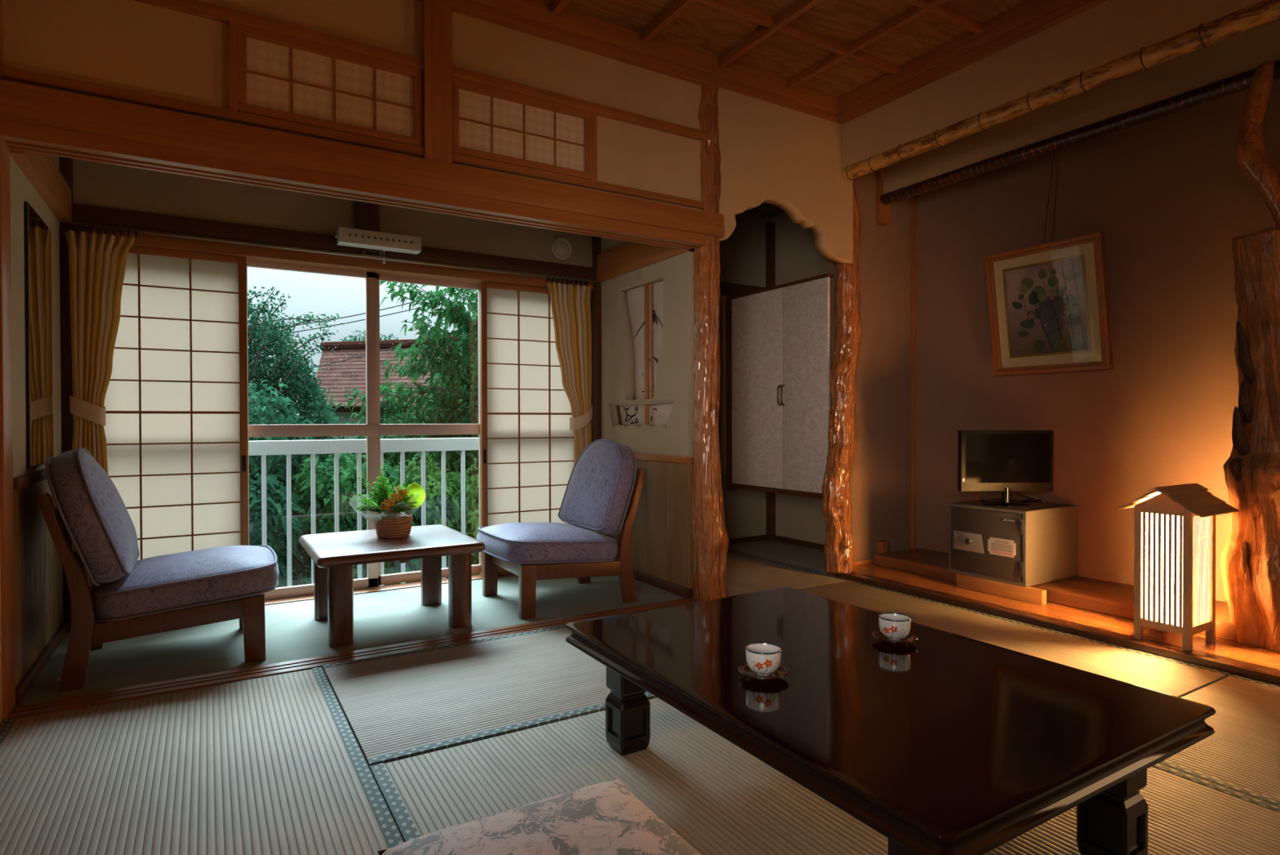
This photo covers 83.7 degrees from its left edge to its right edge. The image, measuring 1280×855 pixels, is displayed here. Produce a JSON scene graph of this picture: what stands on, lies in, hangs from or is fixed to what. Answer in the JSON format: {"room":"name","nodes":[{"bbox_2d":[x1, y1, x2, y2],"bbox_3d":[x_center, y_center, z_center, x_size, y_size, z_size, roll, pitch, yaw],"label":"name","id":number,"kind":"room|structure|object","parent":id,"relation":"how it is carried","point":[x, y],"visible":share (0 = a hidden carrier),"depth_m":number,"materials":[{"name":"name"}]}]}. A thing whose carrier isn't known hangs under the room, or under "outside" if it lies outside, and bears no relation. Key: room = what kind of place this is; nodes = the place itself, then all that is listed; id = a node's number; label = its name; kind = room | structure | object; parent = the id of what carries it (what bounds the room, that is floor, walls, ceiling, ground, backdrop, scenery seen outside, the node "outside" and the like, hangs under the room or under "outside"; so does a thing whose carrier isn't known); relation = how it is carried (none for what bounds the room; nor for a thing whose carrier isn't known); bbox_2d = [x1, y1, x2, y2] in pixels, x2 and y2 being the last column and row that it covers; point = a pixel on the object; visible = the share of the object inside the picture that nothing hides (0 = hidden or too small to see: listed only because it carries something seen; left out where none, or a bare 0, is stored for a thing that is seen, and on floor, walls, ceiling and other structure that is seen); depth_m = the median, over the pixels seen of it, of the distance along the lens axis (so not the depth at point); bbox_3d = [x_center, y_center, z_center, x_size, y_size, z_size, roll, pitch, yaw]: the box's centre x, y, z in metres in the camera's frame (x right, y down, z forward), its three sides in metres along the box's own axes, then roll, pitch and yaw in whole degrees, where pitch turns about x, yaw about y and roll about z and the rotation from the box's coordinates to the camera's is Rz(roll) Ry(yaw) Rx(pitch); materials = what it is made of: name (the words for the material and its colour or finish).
{"room":"traditional dwelling","nodes":[
{"label":"traditional dwelling","id":0,"kind":"room"},
{"bbox_2d":[0,155,63,724],"bbox_3d":[-1.291,-0.461,1.003,0.100,2.810,5.060,0,1,-31],"label":"wall","id":1,"kind":"structure","parent":0,"point":[21,190],"depth_m":2.47,"materials":[{"name":"paint"}]},
{"bbox_2d":[0,0,15,719],"bbox_3d":[-1.992,-0.464,2.192,0.075,2.700,0.120,0,1,-31],"label":"trim","id":2,"kind":"structure","parent":1,"relation":"attached to","point":[6,520],"depth_m":2.19,"materials":[{"name":"brown wood"}]},
{"bbox_2d":[13,468,47,489],"bbox_3d":[-2.268,0.176,2.667,0.088,0.037,0.968,0,1,-31],"label":"trim","id":3,"kind":"structure","parent":1,"relation":"attached to","point":[20,482],"depth_m":2.41,"materials":[{"name":"brown wood"}]},
{"bbox_2d":[24,201,53,467],"bbox_3d":[-2.217,-0.320,2.641,0.010,0.915,0.430,0,1,-31],"label":"wall mirror","id":4,"kind":"object","parent":1,"relation":"attached to","point":[38,297],"visible":0.89,"depth_m":2.59,"materials":[{"name":"black mirror"}]},
{"bbox_2d":[9,149,72,223],"bbox_3d":[-2.267,-0.945,2.654,0.130,0.145,0.958,0,1,-31],"label":"trim","id":5,"kind":"structure","parent":1,"relation":"attached to","point":[42,171],"depth_m":2.66,"materials":[{"name":"brown wood"}]},
{"bbox_2d":[15,620,67,703],"bbox_3d":[-2.270,0.858,2.677,0.085,0.050,0.978,0,1,-31],"label":"baseboard","id":6,"kind":"structure","parent":1,"relation":"attached to","point":[22,688],"depth_m":2.56,"materials":[{"name":"brown wood"}]},
{"bbox_2d":[58,156,74,631],"bbox_3d":[-2.478,-0.345,3.096,0.040,2.450,0.070,0,1,-31],"label":"trim","id":7,"kind":"structure","parent":1,"relation":"attached to","point":[65,163],"depth_m":3.07,"materials":[{"name":"brown wood"}]},
{"bbox_2d":[72,158,594,292],"bbox_3d":[-1.435,-1.232,3.843,2.850,0.795,0.225,0,1,-31],"label":"wall","id":8,"kind":"structure","parent":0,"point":[95,184],"depth_m":3.58,"materials":[{"name":"paint"}]},
{"bbox_2d":[67,222,597,285],"bbox_3d":[-1.354,-0.870,3.713,2.550,0.038,0.023,0,1,-31],"label":"rail","id":9,"kind":"object","parent":8,"relation":"attached to","point":[74,224],"visible":0.94,"depth_m":3.53,"materials":[{"name":"wood"}]},
{"bbox_2d":[65,230,134,618],"bbox_3d":[-2.324,-0.002,3.087,0.247,1.662,0.087,0,1,-31],"label":"curtain","id":10,"kind":"object","parent":9,"relation":"hanging from","point":[96,263],"visible":0.54,"depth_m":3.06,"materials":[{"name":"fabric"}]},
{"bbox_2d":[547,282,593,531],"bbox_3d":[-0.406,-0.017,4.251,0.297,1.662,0.085,0,1,-33],"label":"curtain","id":11,"kind":"object","parent":9,"relation":"hanging from","point":[571,304],"visible":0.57,"depth_m":4.26,"materials":[{"name":"fabric"}]},
{"bbox_2d":[334,226,421,263],"bbox_3d":[-1.353,-0.916,3.679,0.413,0.148,0.146,0,1,-31],"label":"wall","id":12,"kind":"structure","parent":8,"relation":"attached to","point":[348,237],"depth_m":3.62,"materials":[{"name":"beige plastic"}]},
{"bbox_2d":[551,237,572,259],"bbox_3d":[-0.472,-1.081,4.319,0.136,0.136,0.017,0,1,-31],"label":"round vent","id":13,"kind":"object","parent":8,"relation":"attached to","point":[562,249],"visible":1,"depth_m":4.31,"materials":[{"name":"beige plastic"}]},
{"bbox_2d":[21,574,684,702],"bbox_3d":[-1.162,0.899,3.391,2.720,0.050,1.048,0,1,-31],"label":"floor","id":14,"kind":"structure","parent":0,"point":[387,617],"depth_m":3.07,"materials":[{"name":"green carpet"}]},
{"bbox_2d":[37,447,279,692],"bbox_3d":[-1.816,0.477,2.771,0.732,0.808,0.578,0,1,-31],"label":"chair","id":15,"kind":"object","parent":14,"relation":"on","point":[129,597],"visible":1,"depth_m":2.51,"materials":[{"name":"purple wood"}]},
{"bbox_2d":[48,449,137,582],"bbox_3d":[-2.021,0.313,2.646,0.241,0.463,0.542,0,1,-31],"label":"cushion","id":16,"kind":"object","parent":15,"relation":"on","point":[93,512],"depth_m":2.44,"materials":[{"name":"purple fabric"}]},
{"bbox_2d":[92,545,279,618],"bbox_3d":[-1.758,0.579,2.807,0.596,0.173,0.578,0,1,-31],"label":"seat cushion","id":17,"kind":"object","parent":15,"relation":"on","point":[199,582],"depth_m":2.60,"materials":[{"name":"purple fabric"}]},
{"bbox_2d":[298,524,484,647],"bbox_3d":[-1.121,0.685,3.197,0.674,0.380,0.670,0,1,-31],"label":"coffee table","id":18,"kind":"object","parent":14,"relation":"on","point":[334,555],"visible":1,"depth_m":3.08,"materials":[{"name":"brown wood"}]},
{"bbox_2d":[348,466,425,537],"bbox_3d":[-1.139,0.334,3.270,0.307,0.321,0.280,0,1,30],"label":"flower basket","id":19,"kind":"object","parent":18,"relation":"on","point":[380,508],"visible":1,"depth_m":3.20,"materials":[{"name":"green"}]},
{"bbox_2d":[476,438,644,619],"bbox_3d":[-0.419,0.466,3.630,0.732,0.808,0.578,0,1,-31],"label":"chair","id":20,"kind":"object","parent":14,"relation":"on","point":[601,483],"visible":0.98,"depth_m":3.52,"materials":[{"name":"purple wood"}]},
{"bbox_2d":[476,522,617,561],"bbox_3d":[-0.477,0.569,3.596,0.596,0.173,0.578,0,1,-31],"label":"seat cushion","id":21,"kind":"object","parent":20,"relation":"on","point":[511,541],"depth_m":3.40,"materials":[{"name":"purple fabric"}]},
{"bbox_2d":[559,440,634,533],"bbox_3d":[-0.215,0.299,3.753,0.241,0.463,0.542,0,1,-31],"label":"cushion","id":22,"kind":"object","parent":20,"relation":"on","point":[601,483],"depth_m":3.59,"materials":[{"name":"purple fabric"}]},
{"bbox_2d":[373,513,413,537],"bbox_3d":[-1.122,0.449,3.252,0.171,0.090,0.171,0,1,-31],"label":"basket","id":23,"kind":"object","parent":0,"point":[386,525],"depth_m":3.19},
{"bbox_2d":[2,0,853,264],"bbox_3d":[-0.422,-1.406,3.144,3.760,0.960,0.110,0,1,-31],"label":"wall","id":24,"kind":"structure","parent":0,"point":[131,45],"depth_m":3.10,"materials":[{"name":"beige paint"}]},
{"bbox_2d":[228,21,238,111],"bbox_3d":[-1.423,-1.257,2.500,0.027,0.307,0.034,0,1,-31],"label":"trim","id":25,"kind":"structure","parent":24,"relation":"attached to","point":[233,26],"depth_m":2.48,"materials":[{"name":"brown wood"}]},
{"bbox_2d":[237,23,422,146],"bbox_3d":[-1.141,-1.260,2.672,0.636,0.304,0.032,0,1,-31],"label":"window","id":26,"kind":"structure","parent":24,"relation":"in","point":[281,77],"depth_m":2.66,"materials":[{"name":"paper"}]},
{"bbox_2d":[0,65,703,209],"bbox_3d":[-0.815,-1.091,2.871,2.700,0.033,0.042,0,1,-31],"label":"trim","id":27,"kind":"structure","parent":24,"relation":"attached to","point":[10,73],"depth_m":2.59,"materials":[{"name":"brown wood"}]},
{"bbox_2d":[0,118,704,250],"bbox_3d":[-0.843,-0.917,2.885,2.635,0.056,0.133,0,1,-31],"label":"wooden beam","id":28,"kind":"structure","parent":24,"relation":"attached to","point":[22,136],"depth_m":2.62,"materials":[{"name":"brown wood"}]},
{"bbox_2d":[0,80,723,238],"bbox_3d":[-0.784,-0.994,2.866,2.766,0.112,0.075,0,1,-31],"label":"wooden beam","id":29,"kind":"structure","parent":24,"relation":"attached to","point":[22,103],"depth_m":2.59,"materials":[{"name":"brown wood"}]},
{"bbox_2d":[133,0,706,141],"bbox_3d":[-0.816,-1.436,2.868,2.700,0.042,0.042,0,1,-31],"label":"trim","id":30,"kind":"structure","parent":24,"relation":"attached to","point":[194,7],"depth_m":2.76,"materials":[{"name":"brown wood"}]},
{"bbox_2d":[421,0,452,164],"bbox_3d":[-0.826,-1.436,2.879,0.110,0.773,0.104,0,1,-31],"label":"trim","id":31,"kind":"structure","parent":24,"relation":"attached to","point":[436,15],"depth_m":2.83,"materials":[{"name":"brown wood"}]},
{"bbox_2d":[452,77,591,179],"bbox_3d":[-0.495,-1.265,3.064,0.634,0.304,0.032,0,1,-31],"label":"window","id":32,"kind":"structure","parent":24,"relation":"in","point":[491,123],"depth_m":3.05,"materials":[{"name":"paper"}]},
{"bbox_2d":[415,0,840,123],"bbox_3d":[-0.407,-1.760,3.095,3.640,0.132,0.065,0,1,-31],"label":"trim","id":33,"kind":"structure","parent":24,"relation":"attached to","point":[570,28],"depth_m":3.31,"materials":[{"name":"brown wood"}]},
{"bbox_2d":[590,295,591,442],"bbox_3d":[-1.570,0.271,3.833,3.190,2.400,0.120,0,1,-31],"label":"wall","id":34,"kind":"structure","parent":0,"point":[590,295],"depth_m":4.53,"materials":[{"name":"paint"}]},
{"bbox_2d":[246,259,377,599],"bbox_3d":[-1.711,0.011,3.701,0.665,1.707,0.030,0,1,-31],"label":"window","id":35,"kind":"structure","parent":34,"relation":"in","point":[370,429],"depth_m":3.80,"materials":[{"name":"glass"}]},
{"bbox_2d":[264,573,515,604],"bbox_3d":[-1.410,0.887,3.838,2.560,0.046,0.105,0,1,-31],"label":"trim","id":36,"kind":"structure","parent":34,"relation":"attached to","point":[397,586],"depth_m":3.82,"materials":[{"name":"brown wood"}]},
{"bbox_2d":[103,245,248,600],"bbox_3d":[-2.203,0.021,3.324,0.662,1.695,0.030,0,1,-31],"label":"screen","id":37,"kind":"object","parent":36,"relation":"on","point":[175,400],"visible":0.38,"depth_m":3.35,"materials":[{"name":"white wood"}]},
{"bbox_2d":[480,281,573,576],"bbox_3d":[-0.633,0.009,4.276,0.655,1.695,0.030,0,1,-31],"label":"screen","id":38,"kind":"object","parent":36,"relation":"on","point":[527,438],"visible":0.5,"depth_m":4.23,"materials":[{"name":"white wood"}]},
{"bbox_2d":[376,274,480,585],"bbox_3d":[-1.185,0.006,4.059,0.665,1.707,0.030,0,1,-31],"label":"window","id":39,"kind":"structure","parent":34,"relation":"in","point":[382,428],"depth_m":4.01,"materials":[{"name":"glass"}]},
{"bbox_2d":[600,237,694,596],"bbox_3d":[-0.002,-0.386,4.109,0.085,2.500,1.088,0,1,-31],"label":"wall","id":40,"kind":"structure","parent":0,"point":[674,379],"depth_m":3.84,"materials":[{"name":"paint"}]},
{"bbox_2d":[2,596,699,719],"bbox_3d":[-0.831,0.900,2.908,2.655,0.054,0.120,0,1,-31],"label":"trim","id":41,"kind":"structure","parent":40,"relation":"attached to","point":[58,704],"depth_m":2.60,"materials":[{"name":"brown wood"}]},
{"bbox_2d":[591,235,601,533],"bbox_3d":[-0.271,-0.363,4.436,0.035,2.450,0.070,0,1,-31],"label":"trim","id":42,"kind":"structure","parent":40,"relation":"attached to","point":[596,317],"depth_m":4.41,"materials":[{"name":"brown wood"}]},
{"bbox_2d":[612,280,673,425],"bbox_3d":[0.031,-0.435,4.058,0.056,0.920,0.750,0,1,-31],"label":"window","id":43,"kind":"structure","parent":40,"relation":"in","point":[645,303],"depth_m":4.05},
{"bbox_2d":[597,241,693,282],"bbox_3d":[0.012,-0.976,4.037,0.098,0.168,0.958,0,1,-31],"label":"trim","id":44,"kind":"structure","parent":40,"relation":"attached to","point":[627,257],"depth_m":4.07,"materials":[{"name":"brown wood"}]},
{"bbox_2d":[630,452,693,462],"bbox_3d":[0.000,0.161,4.044,0.045,0.036,0.968,0,1,-31],"label":"trim","id":45,"kind":"structure","parent":40,"relation":"attached to","point":[659,457],"depth_m":3.80,"materials":[{"name":"brown wood"}]},
{"bbox_2d":[632,568,693,597],"bbox_3d":[0.002,0.840,4.056,0.040,0.050,0.978,0,1,-31],"label":"baseboard","id":46,"kind":"structure","parent":40,"relation":"attached to","point":[660,583],"depth_m":3.81,"materials":[{"name":"brown wood"}]},
{"bbox_2d":[720,212,770,538],"bbox_3d":[0.342,-0.370,5.118,1.700,2.550,0.100,0,1,-31],"label":"wall","id":47,"kind":"structure","parent":0,"point":[743,254],"depth_m":5.33,"materials":[{"name":"paint"}]},
{"bbox_2d":[718,295,725,473],"bbox_3d":[0.510,-0.305,5.081,0.289,1.280,0.036,0,1,-31],"label":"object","id":48,"kind":"object","parent":47,"relation":"hanging from","point":[722,412],"visible":0.2,"depth_m":5.13,"materials":[{"name":"fabric"}]},
{"bbox_2d":[720,281,767,295],"bbox_3d":[0.366,-1.000,5.041,1.510,0.090,0.070,0,1,-31],"label":"trim","id":49,"kind":"structure","parent":47,"relation":"attached to","point":[726,288],"depth_m":5.20,"materials":[{"name":"brown wood"}]},
{"bbox_2d":[765,222,775,539],"bbox_3d":[0.994,-0.349,5.432,0.060,2.400,0.060,0,1,-31],"label":"trim","id":50,"kind":"structure","parent":47,"relation":"attached to","point":[770,226],"depth_m":5.41,"materials":[{"name":"brown wood"}]},
{"bbox_2d":[743,202,784,217],"bbox_3d":[-0.528,-1.622,3.885,4.450,0.080,1.290,0,1,-31],"label":"ceiling","id":51,"kind":"structure","parent":0,"point":[767,210],"depth_m":5.28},
{"bbox_2d":[540,0,1027,97],"bbox_3d":[0.555,-1.837,1.470,3.740,0.055,3.920,0,1,-31],"label":"ceiling","id":52,"kind":"structure","parent":0,"point":[700,28],"depth_m":3.28,"materials":[{"name":"brown wood"}]},
{"bbox_2d":[551,0,947,89],"bbox_3d":[0.410,-1.790,1.365,3.182,0.045,3.830,0,1,-31],"label":"trim","id":53,"kind":"structure","parent":52,"relation":"attached to","point":[679,6],"depth_m":3.23,"materials":[{"name":"brown wood"}]},
{"bbox_2d":[695,0,982,75],"bbox_3d":[0.629,-1.794,1.368,3.620,0.040,3.196,0,1,-31],"label":"trim","id":54,"kind":"structure","parent":52,"relation":"attached to","point":[943,11],"depth_m":3.19,"materials":[{"name":"brown wood"}]},
{"bbox_2d":[770,212,826,544],"bbox_3d":[1.304,-0.372,5.065,0.110,2.550,1.190,0,1,-31],"label":"wall","id":55,"kind":"structure","parent":0,"point":[797,257],"depth_m":5.22,"materials":[{"name":"paint"}]},
{"bbox_2d":[725,273,833,498],"bbox_3d":[1.089,-0.238,4.714,0.616,1.350,0.948,0,1,-31],"label":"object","id":56,"kind":"object","parent":55,"relation":"attached to","point":[778,337],"visible":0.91,"depth_m":4.52,"materials":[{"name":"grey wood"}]},
{"bbox_2d":[773,534,824,550],"bbox_3d":[1.285,0.836,4.986,0.030,0.035,1.060,0,1,-31],"label":"trim","id":57,"kind":"structure","parent":55,"relation":"attached to","point":[808,544],"depth_m":5.18,"materials":[{"name":"brown wood"}]},
{"bbox_2d":[825,171,911,576],"bbox_3d":[1.462,-0.467,4.428,0.800,2.750,0.060,0,1,-31],"label":"wall","id":58,"kind":"structure","parent":0,"point":[879,480],"depth_m":4.41,"materials":[{"name":"paint"}]},
{"bbox_2d":[875,168,888,226],"bbox_3d":[1.486,-1.522,4.374,0.070,0.560,0.045,0,1,-31],"label":"trim","id":59,"kind":"structure","parent":58,"relation":"attached to","point":[882,211],"depth_m":4.36,"materials":[{"name":"brown wood"}]},
{"bbox_2d":[835,571,1279,685],"bbox_3d":[2.188,0.883,2.469,0.090,0.080,3.940,0,1,-31],"label":"trim","id":60,"kind":"structure","parent":58,"relation":"attached to","point":[1268,674],"depth_m":2.96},
{"bbox_2d":[821,185,861,573],"bbox_3d":[1.171,-0.314,4.132,0.250,2.288,0.175,0,1,-23],"label":"post","id":61,"kind":"object","parent":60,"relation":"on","point":[838,548],"visible":0.8,"depth_m":4.10,"materials":[{"name":"wood"}]},
{"bbox_2d":[842,0,1263,168],"bbox_3d":[2.154,-1.647,2.425,0.070,0.480,3.930,0,1,-31],"label":"wall","id":62,"kind":"structure","parent":0,"point":[1110,30],"depth_m":3.10,"materials":[{"name":"beige paint"}]},
{"bbox_2d":[837,0,1107,124],"bbox_3d":[2.115,-1.760,2.377,0.075,0.132,3.850,0,1,-31],"label":"trim","id":63,"kind":"structure","parent":62,"relation":"attached to","point":[1029,18],"depth_m":3.33,"materials":[{"name":"brown wood"}]},
{"bbox_2d":[840,0,1279,181],"bbox_3d":[2.134,-1.423,2.450,0.088,0.088,3.888,0,1,-31],"label":"bamboo pole","id":64,"kind":"object","parent":62,"relation":"attached to","point":[1265,11],"visible":0.99,"depth_m":2.91,"materials":[{"name":"brown"}]},
{"bbox_2d":[854,563,1279,669],"bbox_3d":[2.509,0.880,2.711,0.710,0.080,4.020,0,1,-31],"label":"platform","id":65,"kind":"structure","parent":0,"point":[1224,647],"depth_m":3.15,"materials":[{"name":"wood"}]},
{"bbox_2d":[955,573,1046,604],"bbox_3d":[1.790,0.800,3.560,0.040,0.068,0.450,0,1,-31],"label":"board","id":66,"kind":"object","parent":65,"relation":"on","point":[1028,593],"visible":1,"depth_m":3.52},
{"bbox_2d":[1115,482,1239,651],"bbox_3d":[2.122,0.533,2.827,0.340,0.612,0.292,0,1,-31],"label":"paper lantern","id":67,"kind":"object","parent":65,"relation":"on","point":[1175,525],"visible":1,"depth_m":2.76,"materials":[{"name":"white"}]},
{"bbox_2d":[883,18,1279,193],"bbox_3d":[2.508,-1.615,2.680,0.030,0.430,4.000,0,1,-31],"label":"wall","id":68,"kind":"structure","parent":0,"point":[1244,51],"depth_m":3.28,"materials":[{"name":"beige paint"}]},
{"bbox_2d":[880,59,1279,204],"bbox_3d":[2.482,-1.375,2.706,0.078,0.070,3.853,0,1,-31],"label":"pole","id":69,"kind":"object","parent":68,"relation":"attached to","point":[1241,82],"visible":0.94,"depth_m":3.31,"materials":[{"name":"wood"}]},
{"bbox_2d":[915,78,1279,601],"bbox_3d":[2.807,-0.457,2.905,0.100,2.750,4.060,0,1,-31],"label":"wall","id":70,"kind":"structure","parent":0,"point":[1169,195],"depth_m":3.55,"materials":[{"name":"paint"}]},
{"bbox_2d":[910,195,915,548],"bbox_3d":[1.741,-0.509,4.551,0.025,2.670,0.030,0,1,-31],"label":"trim","id":71,"kind":"structure","parent":70,"relation":"attached to","point":[913,411],"depth_m":4.54,"materials":[{"name":"brown wood"}]},
{"bbox_2d":[983,149,1113,375],"bbox_3d":[2.133,-1.040,3.744,0.167,1.505,0.605,0,1,-31],"label":"framed painting","id":72,"kind":"object","parent":70,"relation":"attached to","point":[1048,304],"visible":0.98,"depth_m":3.72,"materials":[{"name":"brown wood"}]},
{"bbox_2d":[874,547,1236,640],"bbox_3d":[2.514,0.806,2.906,0.413,0.063,3.550,0,1,-31],"label":"platform","id":73,"kind":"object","parent":70,"relation":"attached to","point":[1114,598],"depth_m":3.41,"materials":[{"name":"brown wood"}]},
{"bbox_2d":[948,497,1078,586],"bbox_3d":[1.938,0.582,3.727,0.488,0.364,0.417,0,1,-31],"label":"safe","id":74,"kind":"object","parent":73,"relation":"on","point":[1037,543],"visible":1,"depth_m":3.58,"materials":[{"name":"grey paint"}]},
{"bbox_2d":[958,430,1053,506],"bbox_3d":[1.894,0.207,3.704,0.484,0.385,0.190,0,0,-1],"label":"television","id":75,"kind":"object","parent":74,"relation":"on","point":[1005,461],"visible":1,"depth_m":3.68,"materials":[{"name":"black plastic"}]},
{"bbox_2d":[1220,61,1279,652],"bbox_3d":[2.489,-0.277,2.777,0.357,2.232,0.356,0,1,36],"label":"trunk","id":76,"kind":"object","parent":73,"relation":"on","point":[1250,560],"visible":1,"depth_m":2.73,"materials":[{"name":"brown wood"}]},
{"bbox_3d":[0.609,0.965,2.190,5.100,0.069,5.500,0,1,-31],"label":"floor","id":77,"kind":"structure","parent":0,"visible":0},
{"bbox_2d":[0,666,404,854],"bbox_3d":[-1.087,0.913,1.634,0.888,0.051,1.785,0,1,-31],"label":"mat","id":78,"kind":"object","parent":77,"relation":"on","point":[273,764],"visible":1,"depth_m":1.81,"materials":[{"name":"wicker"}]},
{"bbox_2d":[322,625,656,768],"bbox_3d":[-0.182,0.899,2.710,1.770,0.055,0.885,0,1,-31],"label":"mat","id":79,"kind":"object","parent":77,"relation":"on","point":[400,705],"visible":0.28,"depth_m":2.38,"materials":[{"name":"wicker"}]},
{"bbox_2d":[369,697,888,854],"bbox_3d":[0.152,0.912,1.353,0.932,0.051,1.773,0,1,-31],"label":"mat","id":80,"kind":"object","parent":77,"relation":"on","point":[721,798],"visible":0.59,"depth_m":1.76,"materials":[{"name":"wicker"}]},
{"bbox_2d":[377,778,702,854],"bbox_3d":[-0.147,0.853,1.361,0.566,0.069,0.570,0,1,-31],"label":"floor cushion","id":81,"kind":"object","parent":80,"relation":"on","point":[606,817],"visible":1,"depth_m":1.46,"materials":[{"name":"fabric"}]},
{"bbox_2d":[564,586,1216,854],"bbox_3d":[0.463,0.718,1.713,0.850,0.330,1.224,0,1,-31],"label":"table","id":82,"kind":"object","parent":80,"relation":"on","point":[940,742],"visible":0.96,"depth_m":1.42,"materials":[{"name":"brown wood"}]},
{"bbox_2d":[737,662,788,681],"bbox_3d":[0.274,0.546,1.588,0.111,0.018,0.111,0,1,-31],"label":"saucer","id":83,"kind":"object","parent":82,"relation":"on","point":[782,671],"visible":0.63,"depth_m":1.58,"materials":[{"name":"brown paint"}]},
{"bbox_2d":[745,641,781,675],"bbox_3d":[0.274,0.517,1.588,0.079,0.058,0.079,0,1,39],"label":"teacup","id":84,"kind":"object","parent":83,"relation":"on","point":[763,658],"visible":1,"depth_m":1.56,"materials":[{"name":"ceramic"}]},
{"bbox_2d":[871,629,917,644],"bbox_3d":[0.655,0.543,1.838,0.111,0.018,0.111,0,1,-31],"label":"saucer","id":85,"kind":"object","parent":82,"relation":"on","point":[911,637],"visible":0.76,"depth_m":1.83,"materials":[{"name":"brown paint"}]},
{"bbox_2d":[878,612,911,640],"bbox_3d":[0.655,0.514,1.838,0.079,0.058,0.079,0,1,-23],"label":"teacup","id":86,"kind":"object","parent":85,"relation":"on","point":[896,626],"visible":1,"depth_m":1.81,"materials":[{"name":"ceramic"}]},
{"bbox_2d":[728,539,826,573],"bbox_3d":[1.033,0.880,4.850,0.586,0.051,1.084,0,1,-31],"label":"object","id":87,"kind":"structure","parent":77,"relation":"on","point":[810,558],"depth_m":4.86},
{"bbox_2d":[725,550,848,595],"bbox_3d":[0.450,0.886,4.359,0.914,0.051,1.320,0,1,-31],"label":"mat","id":88,"kind":"object","parent":77,"relation":"on","point":[744,573],"visible":0.2,"depth_m":4.12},
{"bbox_2d":[691,79,728,600],"bbox_3d":[0.352,-0.430,3.608,0.177,2.596,0.161,0,1,-31],"label":"post","id":89,"kind":"object","parent":88,"relation":"on","point":[710,538],"visible":0.88,"depth_m":3.55,"materials":[{"name":"wood"}]},
{"bbox_2d":[798,579,1230,697],"bbox_3d":[1.227,0.894,3.029,0.964,0.053,1.749,0,1,-31],"label":"mat","id":90,"kind":"object","parent":77,"relation":"on","point":[1170,676],"visible":0.38,"depth_m":2.90,"materials":[{"name":"wicker"}]},
{"bbox_2d":[982,762,1279,854],"bbox_3d":[0.910,0.906,1.813,0.834,0.051,1.773,0,1,-31],"label":"mat","id":91,"kind":"object","parent":77,"relation":"on","point":[1188,814],"visible":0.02,"depth_m":1.59,"materials":[{"name":"wicker"}]},
{"bbox_2d":[1159,673,1279,805],"bbox_3d":[2.142,0.906,1.523,0.964,0.051,1.768,0,1,-31],"label":"mat","id":92,"kind":"object","parent":77,"relation":"on","point":[1242,753],"visible":0.48,"depth_m":1.99,"materials":[{"name":"wicker"}]},
{"bbox_3d":[-1.394,1.225,4.433,4.600,0.120,0.710,0,1,-31],"label":"floor","id":93,"kind":"structure","parent":0,"visible":0},
{"bbox_2d":[248,437,478,586],"bbox_3d":[-1.519,0.618,4.698,4.930,1.090,0.070,0,1,-31],"label":"balcony railing","id":94,"kind":"object","parent":93,"relation":"on","point":[335,446],"visible":0.14,"depth_m":4.47,"materials":[{"name":"metal"}]},
{"label":"outside","id":95,"kind":"structure","parent":0,"visible":0},
{"bbox_3d":[-15.983,3.796,45.658,100.000,0.100,85.400,0,1,-31],"label":"floor","id":96,"kind":"structure","parent":95,"visible":0},
{"bbox_2d":[248,462,324,587],"bbox_3d":[-3.081,2.134,5.564,1.617,3.855,1.645,0,1,17],"label":"shrub","id":97,"kind":"object","parent":96,"relation":"on","point":[280,511],"visible":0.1,"depth_m":5.39,"materials":[{"name":"green plant"}]},
{"bbox_2d":[248,379,332,582],"bbox_3d":[-3.220,1.812,6.141,1.244,4.489,1.483,-1,1,-36],"label":"shrub","id":98,"kind":"object","parent":96,"relation":"on","point":[282,415],"visible":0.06,"depth_m":5.94,"materials":[{"name":"green plant"}]},
{"bbox_2d":[247,286,346,495],"bbox_3d":[-5.002,1.127,7.946,3.518,5.838,1.848,0,1,-26],"label":"tree","id":99,"kind":"object","parent":96,"relation":"on","point":[300,385],"visible":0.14,"depth_m":8.04,"materials":[{"name":"green plant"}]},
{"bbox_2d":[266,452,448,586],"bbox_3d":[-2.378,2.101,6.096,1.486,3.908,1.570,0,1,43],"label":"shrub","id":100,"kind":"object","parent":96,"relation":"on","point":[325,474],"visible":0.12,"depth_m":5.76,"materials":[{"name":"green plant"}]},
{"bbox_2d":[315,337,474,469],"bbox_3d":[-4.410,1.111,13.126,5.184,5.774,2.611,0,1,15],"label":"house","id":101,"kind":"structure","parent":96,"relation":"on","point":[344,350],"depth_m":13.70,"materials":[{"name":"tile"}]},
{"bbox_2d":[332,280,479,505],"bbox_3d":[-1.761,1.184,7.996,3.339,5.715,1.617,-1,1,-39],"label":"tree","id":102,"kind":"object","parent":96,"relation":"on","point":[442,404],"visible":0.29,"depth_m":7.29,"materials":[{"name":"green plant"}]},
{"bbox_2d":[388,453,479,582],"bbox_3d":[-1.967,2.147,6.837,1.306,3.802,1.501,-1,1,-40],"label":"shrub","id":103,"kind":"object","parent":96,"relation":"on","point":[436,484],"visible":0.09,"depth_m":6.56,"materials":[{"name":"green plant"}]},
{"bbox_2d":[439,457,480,575],"bbox_3d":[-1.224,2.148,6.932,1.493,3.793,1.417,-1,1,-39],"label":"shrub","id":104,"kind":"object","parent":96,"relation":"on","point":[472,512],"visible":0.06,"depth_m":6.53,"materials":[{"name":"green plant"}]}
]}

